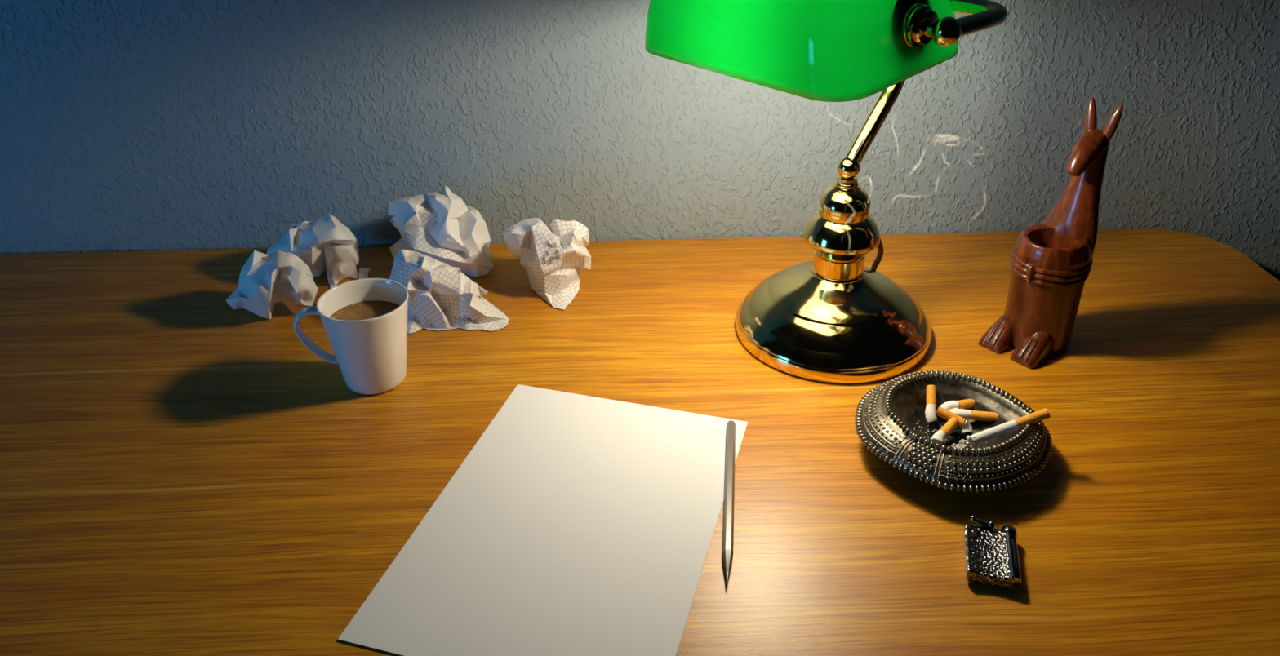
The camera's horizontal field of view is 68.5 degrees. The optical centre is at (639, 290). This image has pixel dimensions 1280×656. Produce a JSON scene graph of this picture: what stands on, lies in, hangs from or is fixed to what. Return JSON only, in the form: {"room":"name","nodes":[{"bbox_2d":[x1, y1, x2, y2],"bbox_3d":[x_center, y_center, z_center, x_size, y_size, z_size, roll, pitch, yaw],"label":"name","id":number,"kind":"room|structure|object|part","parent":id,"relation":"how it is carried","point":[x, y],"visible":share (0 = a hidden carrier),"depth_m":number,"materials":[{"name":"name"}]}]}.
{"room":"home office","nodes":[
{"label":"home office","id":0,"kind":"room"},
{"bbox_2d":[0,0,1279,280],"bbox_3d":[0.160,-0.511,0.934,4.200,2.440,0.100,-1,29,-2],"label":"wall","id":1,"kind":"structure","parent":0,"point":[126,125],"depth_m":1.05,"materials":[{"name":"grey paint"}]},
{"bbox_3d":[0.230,1.381,0.083,4.200,0.060,3.300,-1,29,-2],"label":"floor","id":2,"kind":"structure","parent":0,"visible":0},
{"bbox_2d":[0,228,1279,655],"bbox_3d":[-0.233,0.458,0.939,1.868,0.740,0.782,-1,29,-2],"label":"desk","id":3,"kind":"object","parent":2,"relation":"on","point":[181,475],"visible":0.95,"depth_m":0.76,"materials":[{"name":"brown wood"}]},
{"bbox_2d":[226,250,318,319],"bbox_3d":[-0.372,-0.008,0.943,0.090,0.074,0.072,-1,29,-2],"label":"paper ball","id":4,"kind":"object","parent":3,"relation":"on","point":[264,280],"visible":1,"depth_m":0.92,"materials":[{"name":"white paper"}]},
{"bbox_2d":[266,213,370,288],"bbox_3d":[-0.345,-0.050,1.015,0.102,0.078,0.079,20,35,33],"label":"paper ball","id":5,"kind":"object","parent":3,"relation":"on","point":[324,243],"visible":0.93,"depth_m":0.99,"materials":[{"name":"white paper"}]},
{"bbox_2d":[293,278,408,395],"bbox_3d":[-0.246,0.046,0.833,0.091,0.084,0.078,-25,37,-37],"label":"mug","id":6,"kind":"object","parent":3,"relation":"on","point":[371,355],"visible":1,"depth_m":0.82,"materials":[{"name":"white ceramic"}]},
{"bbox_3d":[-0.286,0.040,0.827,0.033,0.058,0.011,-5,29,-8],"label":"handle","id":7,"kind":"part","parent":6,"relation":"part of","materials":[{"name":"white ceramic"}]},
{"bbox_2d":[329,300,399,320],"bbox_3d":[-0.241,0.026,0.828,0.067,0.003,0.067,-1,29,-2],"label":"coffee","id":8,"kind":"object","parent":6,"relation":"in","point":[365,310],"visible":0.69,"depth_m":0.84,"materials":[{"name":"brown liquid"}]},
{"bbox_2d":[388,186,493,277],"bbox_3d":[-0.218,-0.066,1.015,0.111,0.103,0.102,-1,29,-2],"label":"paper ball","id":9,"kind":"object","parent":3,"relation":"on","point":[440,226],"visible":0.98,"depth_m":0.98,"materials":[{"name":"white paper"}]},
{"bbox_2d":[389,248,508,333],"bbox_3d":[-0.195,-0.009,0.938,0.125,0.078,0.074,-1,29,-2],"label":"paper ball","id":10,"kind":"object","parent":3,"relation":"on","point":[441,297],"visible":0.94,"depth_m":0.93,"materials":[{"name":"white paper"}]},
{"bbox_2d":[337,384,747,655],"bbox_3d":[-0.050,0.167,0.697,0.210,0.001,0.297,8,30,14],"label":"paper sheet","id":11,"kind":"object","parent":3,"relation":"on","point":[574,525],"visible":1,"depth_m":0.67,"materials":[{"name":"white paper"}]},
{"bbox_2d":[722,420,735,583],"bbox_3d":[0.068,0.154,0.711,0.007,0.006,0.180,2,29,5],"label":"pen","id":12,"kind":"object","parent":11,"relation":"on","point":[728,524],"visible":1,"depth_m":0.70,"materials":[{"name":"grey paint"}]},
{"bbox_2d":[502,217,591,310],"bbox_3d":[-0.095,-0.043,0.992,0.086,0.085,0.079,16,33,27],"label":"paper ball","id":13,"kind":"object","parent":3,"relation":"on","point":[552,257],"visible":1,"depth_m":0.97,"materials":[{"name":"white paper"}]},
{"bbox_2d":[644,0,1007,383],"bbox_3d":[0.181,-0.128,0.829,0.315,0.389,0.278,-18,33,-29],"label":"lamp","id":14,"kind":"object","parent":3,"relation":"on","point":[833,317],"visible":1,"depth_m":0.74,"materials":[{"name":"gold metal"}]},
{"bbox_3d":[0.123,-0.234,0.729,0.161,0.106,0.221,-23,36,-35],"label":"lamp shade","id":15,"kind":"part","parent":14,"relation":"part of","materials":[{"name":"green glass"}]},
{"bbox_3d":[0.211,-0.190,0.825,0.076,0.167,0.016,-23,36,-35],"label":"arm","id":16,"kind":"part","parent":14,"relation":"part of","materials":[{"name":"gold metal"}]},
{"bbox_3d":[0.237,-0.054,0.990,0.034,0.102,0.187,3,29,6],"label":"power cord","id":17,"kind":"part","parent":14,"relation":"part of","materials":[{"name":"black plastic"}]},
{"bbox_2d":[894,0,911,6],"bbox_3d":[0.170,-0.198,0.690,0.048,0.056,0.062,-23,36,-35],"label":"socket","id":18,"kind":"object","parent":14,"relation":"attached to","point":[897,2],"depth_m":0.65,"materials":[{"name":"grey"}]},
{"bbox_3d":[0.211,-0.179,0.647,0.020,0.020,0.020,-1,29,-2],"label":"knob","id":19,"kind":"part","parent":14,"relation":"part of","materials":[{"name":"gold metal"}]},
{"bbox_2d":[854,369,1052,493],"bbox_3d":[0.249,0.111,0.755,0.152,0.039,0.154,-1,29,-2],"label":"ashtray","id":20,"kind":"object","parent":3,"relation":"on","point":[886,416],"visible":0.99,"depth_m":0.73,"materials":[{"name":"metal"}]},
{"bbox_3d":[0.212,0.126,0.708,0.025,0.013,0.020,21,35,34],"label":"bead panel","id":21,"kind":"part","parent":20,"relation":"part of","materials":[{"name":"silver metal"}]},
{"bbox_3d":[0.213,0.124,0.710,0.083,0.017,0.025,24,37,36],"label":"rope trim","id":22,"kind":"part","parent":20,"relation":"part of","materials":[{"name":"silver metal"}]},
{"bbox_2d":[924,384,937,426],"bbox_3d":[0.241,0.094,0.778,0.010,0.023,0.032,3,29,6],"label":"cigarette butt","id":23,"kind":"object","parent":20,"relation":"in","point":[931,407],"visible":1,"depth_m":0.77},
{"bbox_2d":[930,417,959,444],"bbox_3d":[0.244,0.112,0.752,0.010,0.012,0.030,24,37,37],"label":"cigarette butt","id":24,"kind":"object","parent":20,"relation":"on","point":[939,437],"visible":0.99,"depth_m":0.75},
{"bbox_2d":[913,418,987,450],"bbox_3d":[0.253,0.118,0.760,0.060,0.004,0.058,-1,29,-2],"label":"ash","id":25,"kind":"object","parent":20,"relation":"in","point":[914,428],"visible":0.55,"depth_m":0.76},
{"bbox_2d":[935,406,973,436],"bbox_3d":[0.256,0.106,0.763,0.032,0.018,0.011,19,34,32],"label":"cigarette butt","id":26,"kind":"object","parent":20,"relation":"on","point":[966,429],"visible":0.98,"depth_m":0.76},
{"bbox_2d":[937,399,974,410],"bbox_3d":[0.268,0.096,0.781,0.041,0.015,0.010,-6,29,-10],"label":"cigarette butt","id":27,"kind":"object","parent":20,"relation":"on","point":[966,403],"visible":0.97,"depth_m":0.78},
{"bbox_2d":[948,408,998,421],"bbox_3d":[0.273,0.102,0.770,0.043,0.013,0.011,6,29,12],"label":"cigarette butt","id":28,"kind":"object","parent":20,"relation":"on","point":[966,414],"visible":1,"depth_m":0.77},
{"bbox_2d":[951,408,1050,450],"bbox_3d":[0.281,0.110,0.734,0.077,0.032,0.010,-6,29,-10],"label":"cigarette","id":29,"kind":"object","parent":20,"relation":"on","point":[1015,424],"visible":0.88,"depth_m":0.73,"materials":[{"name":"white paper"}]},
{"bbox_2d":[963,515,1021,588],"bbox_3d":[0.244,0.181,0.651,0.036,0.014,0.054,8,30,14],"label":"lighter","id":30,"kind":"object","parent":3,"relation":"on","point":[991,556],"visible":1,"depth_m":0.65,"materials":[{"name":"silver metal"}]},
{"bbox_3d":[0.244,0.166,0.671,0.013,0.005,0.004,15,32,25],"label":"snuffer arm","id":31,"kind":"part","parent":30,"relation":"part of","materials":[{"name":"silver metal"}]},
{"bbox_2d":[977,97,1123,368],"bbox_3d":[0.380,-0.053,0.855,0.100,0.230,0.068,-22,35,-33],"label":"figurine","id":32,"kind":"object","parent":3,"relation":"on","point":[1051,262],"visible":1,"depth_m":0.85,"materials":[{"name":"brown wood"}]}
]}

